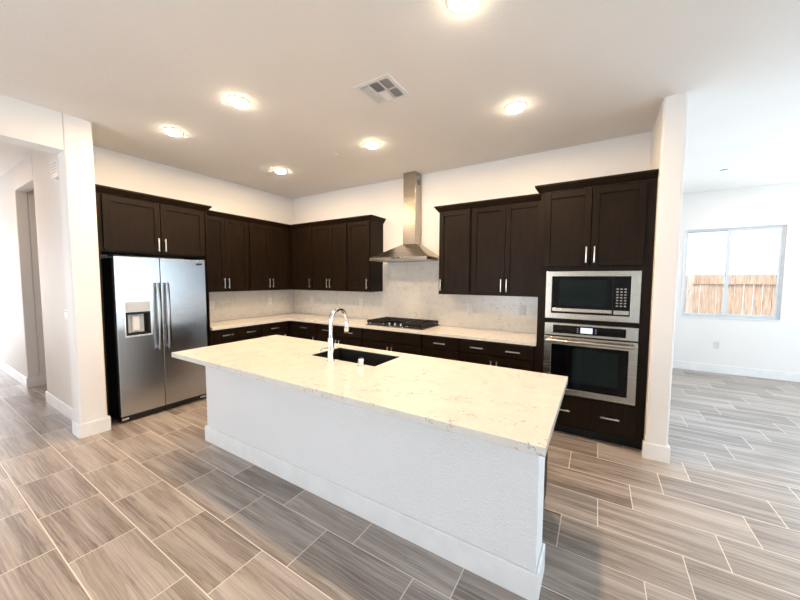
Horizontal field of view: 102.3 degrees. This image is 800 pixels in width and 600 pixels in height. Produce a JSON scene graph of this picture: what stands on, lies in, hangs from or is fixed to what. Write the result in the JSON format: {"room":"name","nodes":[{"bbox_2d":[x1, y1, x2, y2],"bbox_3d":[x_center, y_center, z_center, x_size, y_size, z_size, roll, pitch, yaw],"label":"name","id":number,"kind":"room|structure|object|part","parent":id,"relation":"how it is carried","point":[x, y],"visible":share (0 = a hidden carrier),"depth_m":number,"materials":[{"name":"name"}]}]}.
{"room":"kitchen","nodes":[
{"label":"kitchen","id":0,"kind":"room"},
{"bbox_2d":[0,149,72,407],"bbox_3d":[-5.969,-0.317,4.975,6.516,3.066,0.117,2,4,32],"label":"wall","id":1,"kind":"structure","parent":0,"point":[18,331],"depth_m":4.25,"materials":[{"name":"paint"}]},
{"bbox_2d":[0,360,73,419],"bbox_3d":[-5.599,1.106,5.678,6.516,0.139,1.583,2,4,32],"label":"baseboard","id":2,"kind":"structure","parent":1,"relation":"attached to","point":[59,405],"depth_m":4.59,"materials":[{"name":"white wood"}]},
{"bbox_2d":[50,156,58,179],"bbox_3d":[-3.518,-1.354,3.304,0.240,0.190,0.047,2,4,32],"label":"door chime","id":3,"kind":"object","parent":1,"relation":"attached to","point":[54,162],"visible":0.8,"depth_m":3.28,"materials":[{"name":"white plastic"}]},
{"bbox_2d":[64,309,67,320],"bbox_3d":[-3.571,0.165,3.451,0.164,0.120,0.010,2,4,32],"label":"light switch","id":4,"kind":"object","parent":1,"relation":"attached to","point":[65,311],"visible":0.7,"depth_m":3.46,"materials":[{"name":"white plastic"}]},
{"bbox_2d":[27,189,45,375],"bbox_3d":[-4.117,-0.300,4.851,1.900,3.066,1.610,2,4,32],"label":"wall","id":5,"kind":"structure","parent":0,"point":[31,201],"depth_m":4.61,"materials":[{"name":"paint"}]},
{"bbox_2d":[0,94,107,424],"bbox_3d":[-4.528,-0.052,0.915,0.200,3.066,5.540,2,4,32],"label":"wall","id":6,"kind":"structure","parent":0,"point":[22,123],"depth_m":3.09,"materials":[{"name":"paint"}]},
{"bbox_2d":[72,415,110,438],"bbox_3d":[-3.131,1.270,3.270,0.215,0.139,0.238,2,4,32],"label":"baseboard","id":7,"kind":"structure","parent":6,"relation":"attached to","point":[88,429],"depth_m":3.20,"materials":[{"name":"white wood"}]},
{"bbox_2d":[93,146,292,320],"bbox_3d":[-2.878,-0.299,4.911,0.150,3.066,3.010,2,4,32],"label":"wall","id":8,"kind":"structure","parent":0,"point":[114,169],"depth_m":4.49,"materials":[{"name":"paint"}]},
{"bbox_2d":[206,215,248,291],"bbox_3d":[-2.656,-0.661,4.733,0.384,1.070,0.751,2,4,32],"label":"upper cabinet","id":9,"kind":"object","parent":8,"relation":"attached to","point":[227,239],"visible":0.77,"depth_m":4.68,"materials":[{"name":"brown wood"}]},
{"bbox_3d":[-2.626,-0.640,4.501,0.020,1.043,0.361,2,4,32],"label":"door","id":10,"kind":"part","parent":9,"relation":"part of","materials":[{"name":"brown wood"}]},
{"bbox_3d":[-2.435,-0.659,4.811,0.020,1.043,0.361,2,4,32],"label":"door","id":11,"kind":"part","parent":9,"relation":"part of","materials":[{"name":"brown wood"}]},
{"bbox_2d":[209,290,293,321],"bbox_3d":[-2.516,0.065,5.363,0.016,0.456,1.896,2,4,32],"label":"backsplash","id":12,"kind":"structure","parent":8,"relation":"attached to","point":[230,305],"depth_m":5.36,"materials":[{"name":"tile"}]},
{"bbox_2d":[209,301,214,308],"bbox_3d":[-2.825,0.075,4.837,0.008,0.120,0.074,2,4,32],"label":"power outlet","id":13,"kind":"object","parent":12,"relation":"attached to","point":[211,303],"visible":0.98,"depth_m":4.83,"materials":[{"name":"white plastic"}]},
{"bbox_2d":[248,222,289,290],"bbox_3d":[-2.253,-0.701,5.388,0.384,1.070,0.781,2,4,32],"label":"upper cabinet","id":14,"kind":"object","parent":8,"relation":"attached to","point":[268,246],"visible":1,"depth_m":5.26,"materials":[{"name":"brown wood"}]},
{"bbox_3d":[-2.233,-0.679,5.139,0.020,1.043,0.352,2,4,32],"label":"door","id":15,"kind":"part","parent":14,"relation":"part of","materials":[{"name":"brown wood"}]},
{"bbox_3d":[-2.046,-0.697,5.441,0.020,1.043,0.352,2,4,32],"label":"door","id":16,"kind":"part","parent":14,"relation":"part of","materials":[{"name":"brown wood"}]},
{"bbox_2d":[0,0,799,198],"bbox_3d":[-1.277,-1.734,2.491,17.400,0.120,12.100,2,4,32],"label":"ceiling","id":17,"kind":"structure","parent":0,"point":[584,71],"depth_m":2.42,"materials":[{"name":"paint"}]},
{"bbox_2d":[162,127,183,135],"bbox_3d":[-2.328,-1.714,3.304,0.184,0.032,0.184,2,4,32],"label":"recessed light","id":18,"kind":"object","parent":17,"relation":"in","point":[171,131],"visible":1,"depth_m":3.27,"materials":[{"name":"white plastic"}]},
{"bbox_2d":[226,96,249,107],"bbox_3d":[-1.377,-1.674,2.744,0.184,0.032,0.184,2,4,32],"label":"recessed light","id":19,"kind":"object","parent":17,"relation":"in","point":[239,102],"visible":1,"depth_m":2.71,"materials":[{"name":"white plastic"}]},
{"bbox_2d":[274,169,286,173],"bbox_3d":[-1.667,-1.786,4.492,0.184,0.032,0.184,2,4,32],"label":"recessed light","id":20,"kind":"object","parent":17,"relation":"in","point":[279,171],"visible":1,"depth_m":4.45,"materials":[{"name":"white plastic"}]},
{"bbox_2d":[364,141,379,148],"bbox_3d":[-0.313,-1.723,3.603,0.184,0.032,0.184,2,4,32],"label":"recessed light","id":21,"kind":"object","parent":17,"relation":"in","point":[369,144],"visible":1,"depth_m":3.56,"materials":[{"name":"white plastic"}]},
{"bbox_2d":[353,73,409,106],"bbox_3d":[-0.141,-1.667,2.577,0.330,0.013,0.330,2,4,32],"label":"ceiling vent","id":22,"kind":"object","parent":17,"relation":"in","point":[384,89],"visible":1,"depth_m":2.56,"materials":[{"name":"white plastic"}]},
{"bbox_2d":[447,0,480,13],"bbox_3d":[0.343,-1.602,1.735,0.184,0.032,0.184,2,4,32],"label":"recessed light","id":23,"kind":"object","parent":17,"relation":"in","point":[455,6],"visible":1,"depth_m":1.75,"materials":[{"name":"white plastic"}]},
{"bbox_2d":[504,101,526,112],"bbox_3d":[1.006,-1.667,2.811,0.184,0.032,0.184,2,4,32],"label":"recessed light","id":24,"kind":"object","parent":17,"relation":"in","point":[514,107],"visible":1,"depth_m":2.78,"materials":[{"name":"white plastic"}]},
{"bbox_2d":[0,368,799,599],"bbox_3d":[-1.291,1.436,2.692,17.400,0.100,12.100,2,4,32],"label":"floor","id":25,"kind":"structure","parent":0,"point":[146,507],"depth_m":2.10,"materials":[{"name":"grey tile"}]},
{"bbox_2d":[95,184,211,415],"bbox_3d":[-3.022,0.045,3.945,0.634,2.499,1.142,2,4,32],"label":"tall cabinet","id":26,"kind":"object","parent":25,"relation":"on","point":[129,223],"visible":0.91,"depth_m":3.65,"materials":[{"name":"brown wood"}]},
{"bbox_3d":[-3.330,0.108,3.482,0.597,2.429,0.024,2,4,32],"label":"panel","id":27,"kind":"part","parent":26,"relation":"part of","materials":[{"name":"brown wood"}]},
{"bbox_3d":[-2.922,-0.813,3.524,0.020,0.565,0.511,2,4,32],"label":"door","id":28,"kind":"part","parent":26,"relation":"part of","materials":[{"name":"brown wood"}]},
{"bbox_3d":[-2.854,-1.160,3.768,0.249,0.070,1.142,2,4,32],"label":"crown","id":29,"kind":"part","parent":26,"relation":"part of","materials":[{"name":"brown wood"}]},
{"bbox_3d":[-2.657,-0.839,3.954,0.020,0.565,0.487,2,4,32],"label":"door","id":30,"kind":"part","parent":26,"relation":"part of","materials":[{"name":"brown wood"}]},
{"bbox_3d":[-2.770,0.053,4.391,0.597,2.429,0.016,2,4,32],"label":"panel","id":31,"kind":"part","parent":26,"relation":"part of","materials":[{"name":"brown wood"}]},
{"bbox_2d":[101,254,207,422],"bbox_3d":[-2.961,0.396,3.906,0.729,1.805,0.908,2,4,32],"label":"refrigerator","id":32,"kind":"object","parent":25,"relation":"on","point":[155,308],"visible":0.97,"depth_m":3.62,"materials":[{"name":"silver metal"}]},
{"bbox_3d":[-2.878,0.387,3.561,0.068,1.712,0.410,2,4,32],"label":"freezer door","id":33,"kind":"part","parent":32,"relation":"part of","materials":[{"name":"silver metal"}]},
{"bbox_3d":[-2.856,0.202,3.516,0.006,0.393,0.250,2,4,32],"label":"dispenser frame","id":34,"kind":"part","parent":32,"relation":"part of","materials":[{"name":"silver metal"}]},
{"bbox_3d":[-2.731,0.183,3.647,0.081,0.757,0.035,2,4,32],"label":"handle","id":35,"kind":"part","parent":32,"relation":"part of","materials":[{"name":"metal"}]},
{"bbox_3d":[-2.682,0.179,3.727,0.081,0.757,0.035,2,4,32],"label":"handle","id":36,"kind":"part","parent":32,"relation":"part of","materials":[{"name":"metal"}]},
{"bbox_3d":[-2.638,0.364,3.949,0.068,1.712,0.492,2,4,32],"label":"door","id":37,"kind":"part","parent":32,"relation":"part of","materials":[{"name":"silver metal"}]},
{"bbox_2d":[210,324,260,345],"bbox_3d":[-2.546,0.811,4.747,0.661,0.873,0.738,2,4,32],"label":"base cabinet","id":38,"kind":"object","parent":25,"relation":"on","point":[222,336],"visible":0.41,"depth_m":4.53,"materials":[{"name":"brown wood"}]},
{"bbox_3d":[-2.389,0.859,4.458,0.020,0.585,0.346,2,4,32],"label":"door","id":39,"kind":"part","parent":38,"relation":"part of","materials":[{"name":"brown wood"}]},
{"bbox_3d":[-2.206,0.841,4.755,0.020,0.585,0.346,2,4,32],"label":"door","id":40,"kind":"part","parent":38,"relation":"part of","materials":[{"name":"brown wood"}]},
{"bbox_2d":[210,313,536,345],"bbox_3d":[-0.637,0.395,4.215,4.410,0.038,1.880,2,4,32],"label":"countertop","id":41,"kind":"structure","parent":38,"relation":"on","point":[511,337],"depth_m":4.28,"materials":[{"name":"stone"}]},
{"bbox_2d":[365,317,439,329],"bbox_3d":[0.035,0.320,4.552,0.912,0.074,0.528,2,4,32],"label":"gas cooktop","id":42,"kind":"object","parent":41,"relation":"in","point":[394,322],"visible":1,"depth_m":4.44,"materials":[{"name":"metal"}]},
{"bbox_3d":[0.035,0.343,4.554,0.888,0.004,0.504,2,4,32],"label":"plate","id":43,"kind":"part","parent":42,"relation":"part of","materials":[{"name":"metal"}]},
{"bbox_2d":[261,321,287,336],"bbox_3d":[-2.218,0.779,5.278,0.661,0.873,0.506,2,4,32],"label":"base cabinet","id":44,"kind":"object","parent":25,"relation":"on","point":[277,328],"visible":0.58,"depth_m":5.09,"materials":[{"name":"brown wood"}]},
{"bbox_3d":[-1.988,0.442,5.082,0.020,0.142,0.425,2,4,32],"label":"drawer","id":45,"kind":"part","parent":44,"relation":"part of","materials":[{"name":"brown wood"}]},
{"bbox_3d":[-1.989,0.819,5.106,0.020,0.585,0.425,2,4,32],"label":"door","id":46,"kind":"part","parent":44,"relation":"part of","materials":[{"name":"brown wood"}]},
{"bbox_2d":[288,321,316,340],"bbox_3d":[-1.679,0.760,5.614,1.233,0.873,0.661,2,4,32],"label":"base cabinet","id":47,"kind":"object","parent":25,"relation":"on","point":[304,330],"visible":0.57,"depth_m":5.18,"materials":[{"name":"brown wood"}]},
{"bbox_3d":[-1.522,0.439,5.160,0.490,0.142,0.020,2,4,32],"label":"drawer","id":48,"kind":"part","parent":47,"relation":"part of","materials":[{"name":"brown wood"}]},
{"bbox_3d":[-1.524,0.816,5.184,0.490,0.585,0.020,2,4,32],"label":"door","id":49,"kind":"part","parent":47,"relation":"part of","materials":[{"name":"brown wood"}]},
{"bbox_2d":[317,323,362,346],"bbox_3d":[-0.765,0.800,5.052,0.906,0.873,0.661,2,4,32],"label":"base cabinet","id":50,"kind":"object","parent":25,"relation":"on","point":[354,337],"visible":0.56,"depth_m":4.74,"materials":[{"name":"brown wood"}]},
{"bbox_3d":[-1.104,0.835,4.926,0.439,0.585,0.020,2,4,32],"label":"door","id":51,"kind":"part","parent":50,"relation":"part of","materials":[{"name":"brown wood"}]},
{"bbox_3d":[-0.914,0.465,4.787,0.881,0.142,0.020,2,4,32],"label":"drawer","id":52,"kind":"part","parent":50,"relation":"part of","materials":[{"name":"brown wood"}]},
{"bbox_3d":[-0.727,0.851,4.695,0.439,0.585,0.020,2,4,32],"label":"door","id":53,"kind":"part","parent":50,"relation":"part of","materials":[{"name":"brown wood"}]},
{"bbox_2d":[205,366,547,599],"bbox_3d":[-0.399,0.955,2.643,2.990,0.872,0.802,2,4,32],"label":"kitchen island","id":54,"kind":"object","parent":25,"relation":"on","point":[476,505],"visible":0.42,"depth_m":1.94,"materials":[{"name":"white paint"}]},
{"bbox_2d":[171,335,567,456],"bbox_3d":[-0.435,0.477,2.487,3.006,0.098,1.082,2,4,32],"label":"island countertop","id":55,"kind":"structure","parent":54,"relation":"on","point":[516,409],"depth_m":1.98,"materials":[{"name":"stone"}]},
{"bbox_2d":[320,308,348,361],"bbox_3d":[-0.524,0.269,2.619,0.117,0.416,0.254,2,4,32],"label":"kitchen faucet","id":56,"kind":"object","parent":55,"relation":"on","point":[330,348],"visible":1,"depth_m":2.52,"materials":[{"name":"silver metal"}]},
{"bbox_3d":[-0.496,0.182,2.605,0.031,0.241,0.216,2,4,32],"label":"spout","id":57,"kind":"part","parent":56,"relation":"part of","materials":[{"name":"silver metal"}]},
{"bbox_2d":[313,348,397,365],"bbox_3d":[-0.382,0.602,2.740,0.685,0.247,0.374,2,4,32],"label":"sink","id":58,"kind":"object","parent":55,"relation":"in","point":[371,359],"visible":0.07,"depth_m":2.91,"materials":[{"name":"black"}]},
{"bbox_3d":[-0.291,0.463,2.400,0.054,0.058,0.054,2,4,32],"label":"air gap cap","id":59,"kind":"part","parent":55,"relation":"part of","materials":[{"name":"silver metal"}]},
{"bbox_2d":[363,328,422,355],"bbox_3d":[0.025,0.834,4.568,0.941,0.873,0.661,2,4,32],"label":"base cabinet","id":60,"kind":"object","parent":25,"relation":"on","point":[409,343],"visible":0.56,"depth_m":4.27,"materials":[{"name":"brown wood"}]},
{"bbox_3d":[-0.321,0.869,4.446,0.456,0.585,0.020,2,4,32],"label":"door","id":61,"kind":"part","parent":60,"relation":"part of","materials":[{"name":"brown wood"}]},
{"bbox_3d":[0.070,0.886,4.206,0.456,0.585,0.020,2,4,32],"label":"door","id":62,"kind":"part","parent":60,"relation":"part of","materials":[{"name":"brown wood"}]},
{"bbox_2d":[423,335,459,360],"bbox_3d":[0.640,0.861,4.190,0.496,0.873,0.661,2,4,32],"label":"base cabinet","id":63,"kind":"object","parent":25,"relation":"on","point":[433,346],"visible":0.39,"depth_m":3.91,"materials":[{"name":"brown wood"}]},
{"bbox_3d":[0.491,0.752,3.939,0.471,0.280,0.020,2,4,32],"label":"drawer","id":64,"kind":"part","parent":63,"relation":"part of","materials":[{"name":"brown wood"}]},
{"bbox_3d":[0.492,0.526,3.924,0.471,0.142,0.020,2,4,32],"label":"drawer","id":65,"kind":"part","parent":63,"relation":"part of","materials":[{"name":"brown wood"}]},
{"bbox_2d":[460,338,535,371],"bbox_3d":[1.210,0.885,3.840,0.834,0.873,0.661,2,4,32],"label":"base cabinet","id":66,"kind":"object","parent":25,"relation":"on","point":[506,355],"visible":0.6,"depth_m":3.55,"materials":[{"name":"brown wood"}]},
{"bbox_3d":[0.883,0.921,3.707,0.393,0.585,0.020,2,4,32],"label":"door","id":67,"kind":"part","parent":66,"relation":"part of","materials":[{"name":"brown wood"}]},
{"bbox_3d":[1.053,0.551,3.580,0.790,0.142,0.020,2,4,32],"label":"drawer","id":68,"kind":"part","parent":66,"relation":"part of","materials":[{"name":"brown wood"}]},
{"bbox_3d":[1.221,0.936,3.500,0.393,0.585,0.020,2,4,32],"label":"door","id":69,"kind":"part","parent":66,"relation":"part of","materials":[{"name":"brown wood"}]},
{"bbox_2d":[535,169,658,449],"bbox_3d":[1.936,0.106,3.331,0.974,2.499,0.686,2,4,32],"label":"oven tower","id":70,"kind":"object","parent":25,"relation":"on","point":[609,227],"visible":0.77,"depth_m":2.99,"materials":[{"name":"brown wood"}]},
{"bbox_3d":[1.621,-0.690,3.125,0.404,0.720,0.020,2,4,32],"label":"door","id":71,"kind":"part","parent":70,"relation":"part of","materials":[{"name":"brown wood"}]},
{"bbox_2d":[543,322,638,405],"bbox_3d":[1.922,0.577,3.292,0.770,0.704,0.664,2,4,32],"label":"wall oven","id":72,"kind":"object","parent":70,"relation":"in","point":[599,362],"visible":0.96,"depth_m":3.04,"materials":[{"name":"silver metal"}]},
{"bbox_3d":[1.796,0.664,3.091,0.635,0.433,0.030,2,4,32],"label":"door glass","id":73,"kind":"part","parent":72,"relation":"part of","materials":[{"name":"black glass"}]},
{"bbox_3d":[1.787,0.295,3.065,0.600,0.080,0.002,2,4,32],"label":"control glass","id":74,"kind":"part","parent":72,"relation":"part of","materials":[{"name":"black glass"}]},
{"bbox_3d":[1.767,0.408,3.030,0.721,0.031,0.073,2,4,32],"label":"handle","id":75,"kind":"part","parent":72,"relation":"part of","materials":[{"name":"silver metal"}]},
{"bbox_3d":[1.800,0.299,3.073,0.770,0.121,0.024,2,4,32],"label":"control panel","id":76,"kind":"part","parent":72,"relation":"part of","materials":[{"name":"silver metal"}]},
{"bbox_2d":[545,271,641,322],"bbox_3d":[1.933,-0.052,3.264,0.770,0.470,0.554,2,4,32],"label":"microwave","id":77,"kind":"object","parent":70,"relation":"in","point":[609,296],"visible":1,"depth_m":3.02,"materials":[{"name":"silver metal"}]},
{"bbox_3d":[1.743,-0.046,3.100,0.507,0.360,0.038,2,4,32],"label":"door","id":78,"kind":"part","parent":77,"relation":"part of","materials":[{"name":"black glass"}]},
{"bbox_3d":[1.730,0.102,3.083,0.498,0.036,0.017,2,4,32],"label":"handle","id":79,"kind":"part","parent":77,"relation":"part of","materials":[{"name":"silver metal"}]},
{"bbox_3d":[2.017,-0.034,2.931,0.131,0.360,0.038,2,4,32],"label":"control panel","id":80,"kind":"part","parent":77,"relation":"part of","materials":[{"name":"black glass"}]},
{"bbox_3d":[1.794,1.104,3.128,0.802,0.302,0.020,2,4,32],"label":"drawer","id":81,"kind":"part","parent":70,"relation":"part of","materials":[{"name":"brown wood"}]},
{"bbox_3d":[1.839,-1.095,3.087,0.974,0.070,0.288,2,4,32],"label":"crown","id":82,"kind":"part","parent":70,"relation":"part of","materials":[{"name":"brown wood"}]},
{"bbox_3d":[1.970,-0.674,2.911,0.406,0.720,0.020,2,4,32],"label":"door","id":83,"kind":"part","parent":70,"relation":"part of","materials":[{"name":"brown wood"}]},
{"bbox_2d":[293,131,651,332],"bbox_3d":[0.229,-0.281,4.850,5.507,3.066,0.140,2,4,32],"label":"wall","id":84,"kind":"structure","parent":0,"point":[515,176],"depth_m":4.25,"materials":[{"name":"paint"}]},
{"bbox_2d":[289,227,312,289],"bbox_3d":[-1.755,-0.721,5.737,0.866,1.070,0.384,2,4,32],"label":"upper cabinet","id":85,"kind":"object","parent":84,"relation":"attached to","point":[301,239],"visible":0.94,"depth_m":5.52,"materials":[{"name":"brown wood"}]},
{"bbox_2d":[312,223,347,290],"bbox_3d":[-1.061,-0.691,5.311,0.756,1.070,0.384,2,4,32],"label":"upper cabinet","id":86,"kind":"object","parent":84,"relation":"attached to","point":[330,242],"visible":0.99,"depth_m":5.16,"materials":[{"name":"brown wood"}]},
{"bbox_3d":[-1.295,-0.684,5.281,0.364,1.043,0.020,2,4,32],"label":"door","id":87,"kind":"part","parent":86,"relation":"part of","materials":[{"name":"brown wood"}]},
{"bbox_3d":[-0.982,-0.670,5.089,0.364,1.043,0.020,2,4,32],"label":"door","id":88,"kind":"part","parent":86,"relation":"part of","materials":[{"name":"brown wood"}]},
{"bbox_2d":[348,220,382,291],"bbox_3d":[-0.550,-0.668,4.997,0.436,1.070,0.384,2,4,32],"label":"upper cabinet","id":89,"kind":"object","parent":84,"relation":"attached to","point":[365,238],"visible":0.99,"depth_m":4.87,"materials":[{"name":"brown wood"}]},
{"bbox_2d":[206,210,385,228],"bbox_3d":[-1.475,-1.206,4.644,1.789,0.070,1.895,2,4,32],"label":"crown molding","id":90,"kind":"structure","parent":89,"relation":"on","point":[209,212],"depth_m":4.96,"materials":[{"name":"brown wood"}]},
{"bbox_3d":[-0.627,-0.655,4.872,0.407,1.043,0.020,2,4,32],"label":"door","id":91,"kind":"part","parent":89,"relation":"part of","materials":[{"name":"brown wood"}]},
{"bbox_2d":[369,171,438,261],"bbox_3d":[0.086,-1.171,4.504,0.910,1.242,0.500,2,4,32],"label":"range hood","id":92,"kind":"object","parent":84,"relation":"attached to","point":[411,250],"visible":0.95,"depth_m":4.53,"materials":[{"name":"silver metal"}]},
{"bbox_2d":[294,263,537,332],"bbox_3d":[-0.138,-0.115,4.992,4.410,0.886,0.016,2,4,32],"label":"backsplash","id":93,"kind":"structure","parent":84,"relation":"attached to","point":[410,290],"depth_m":4.70,"materials":[{"name":"tile"}]},
{"bbox_2d":[467,303,471,311],"bbox_3d":[0.934,0.104,4.330,0.074,0.120,0.008,2,4,32],"label":"power outlet","id":94,"kind":"object","parent":93,"relation":"attached to","point":[469,305],"visible":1,"depth_m":4.33,"materials":[{"name":"white plastic"}]},
{"bbox_2d":[519,306,525,315],"bbox_3d":[1.513,0.134,3.975,0.074,0.120,0.008,2,4,32],"label":"power outlet","id":95,"kind":"object","parent":93,"relation":"attached to","point":[522,310],"visible":1,"depth_m":3.97,"materials":[{"name":"white plastic"}]},
{"bbox_2d":[439,209,471,294],"bbox_3d":[0.763,-0.611,4.192,0.430,1.070,0.384,2,4,32],"label":"upper cabinet","id":96,"kind":"object","parent":84,"relation":"attached to","point":[455,227],"visible":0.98,"depth_m":4.06,"materials":[{"name":"brown wood"}]},
{"bbox_2d":[434,193,540,212],"bbox_3d":[1.093,-1.151,3.955,1.306,0.070,0.380,2,4,32],"label":"crown molding","id":97,"kind":"structure","parent":96,"relation":"on","point":[531,197],"depth_m":3.77,"materials":[{"name":"brown wood"}]},
{"bbox_2d":[471,201,540,296],"bbox_3d":[1.298,-0.588,3.863,0.818,1.070,0.384,2,4,32],"label":"upper cabinet","id":98,"kind":"object","parent":84,"relation":"attached to","point":[505,244],"visible":0.94,"depth_m":3.72,"materials":[{"name":"brown wood"}]},
{"bbox_3d":[1.051,-0.582,3.842,0.395,1.043,0.020,2,4,32],"label":"door","id":99,"kind":"part","parent":98,"relation":"part of","materials":[{"name":"brown wood"}]},
{"bbox_3d":[1.390,-0.567,3.634,0.395,1.043,0.020,2,4,32],"label":"door","id":100,"kind":"part","parent":98,"relation":"part of","materials":[{"name":"brown wood"}]},
{"bbox_2d":[643,92,688,446],"bbox_3d":[3.266,-0.237,4.383,0.158,3.066,3.941,2,4,32],"label":"wall","id":101,"kind":"structure","parent":0,"point":[668,136],"depth_m":2.71,"materials":[{"name":"paint"}]},
{"bbox_2d":[642,440,670,463],"bbox_3d":[3.256,1.222,4.470,0.188,0.139,3.956,2,4,32],"label":"baseboard","id":102,"kind":"structure","parent":101,"relation":"attached to","point":[655,452],"depth_m":2.79,"materials":[{"name":"white wood"}]},
{"bbox_2d":[673,182,799,372],"bbox_3d":[5.330,-0.299,5.508,2.493,3.066,0.140,2,4,32],"label":"wall","id":103,"kind":"structure","parent":0,"point":[756,344],"depth_m":5.23,"materials":[{"name":"paint"}]},
{"bbox_2d":[713,341,719,348],"bbox_3d":[5.368,0.765,5.461,0.074,0.120,0.008,2,4,32],"label":"power outlet","id":104,"kind":"object","parent":103,"relation":"attached to","point":[715,344],"visible":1,"depth_m":5.46,"materials":[{"name":"white plastic"}]},
{"bbox_2d":[682,225,786,319],"bbox_3d":[5.509,-0.450,5.378,1.186,1.488,0.076,2,4,32],"label":"window","id":105,"kind":"structure","parent":103,"relation":"in","point":[729,231],"depth_m":5.33,"materials":[{"name":"white plastic"}]},
{"bbox_3d":[5.269,-0.462,5.545,0.548,1.426,0.026,2,4,32],"label":"fixed sash","id":106,"kind":"part","parent":105,"relation":"part of","materials":[{"name":"clear glass"}]},
{"bbox_3d":[5.717,-0.440,5.236,0.631,1.426,0.028,2,4,32],"label":"sliding sash","id":107,"kind":"part","parent":105,"relation":"part of","materials":[{"name":"clear glass"}]},
{"bbox_2d":[680,223,789,320],"bbox_3d":[5.483,-0.449,5.333,1.240,1.527,0.040,2,4,32],"label":"trim","id":108,"kind":"structure","parent":103,"relation":"attached to","point":[788,226],"depth_m":5.20,"materials":[{"name":"white wood"}]},
{"bbox_2d":[672,360,799,381],"bbox_3d":[5.412,1.170,5.456,2.450,0.139,0.015,2,4,32],"label":"baseboard","id":109,"kind":"structure","parent":103,"relation":"attached to","point":[751,372],"depth_m":5.33,"materials":[{"name":"white wood"}]},
{"label":"outside","id":110,"kind":"structure","parent":0,"visible":0},
{"bbox_3d":[3.382,0.943,13.144,30.000,0.100,10.580,2,4,32],"label":"ground","id":111,"kind":"structure","parent":110,"visible":0},
{"bbox_2d":[684,274,776,315],"bbox_3d":[8.331,0.422,6.247,7.000,1.840,0.152,2,4,32],"label":"wooden fence","id":112,"kind":"object","parent":111,"relation":"on","point":[765,284],"visible":0.2,"depth_m":6.96,"materials":[{"name":"brown wood"}]},
{"bbox_3d":[6.530,0.346,7.315,0.090,1.840,0.090,2,4,32],"label":"post","id":113,"kind":"part","parent":112,"relation":"part of","materials":[{"name":"brown wood"}]},
{"bbox_3d":[8.352,-0.394,6.224,7.000,0.210,0.030,2,4,32],"label":"rail","id":114,"kind":"part","parent":112,"relation":"part of","materials":[{"name":"brown wood"}]}
]}

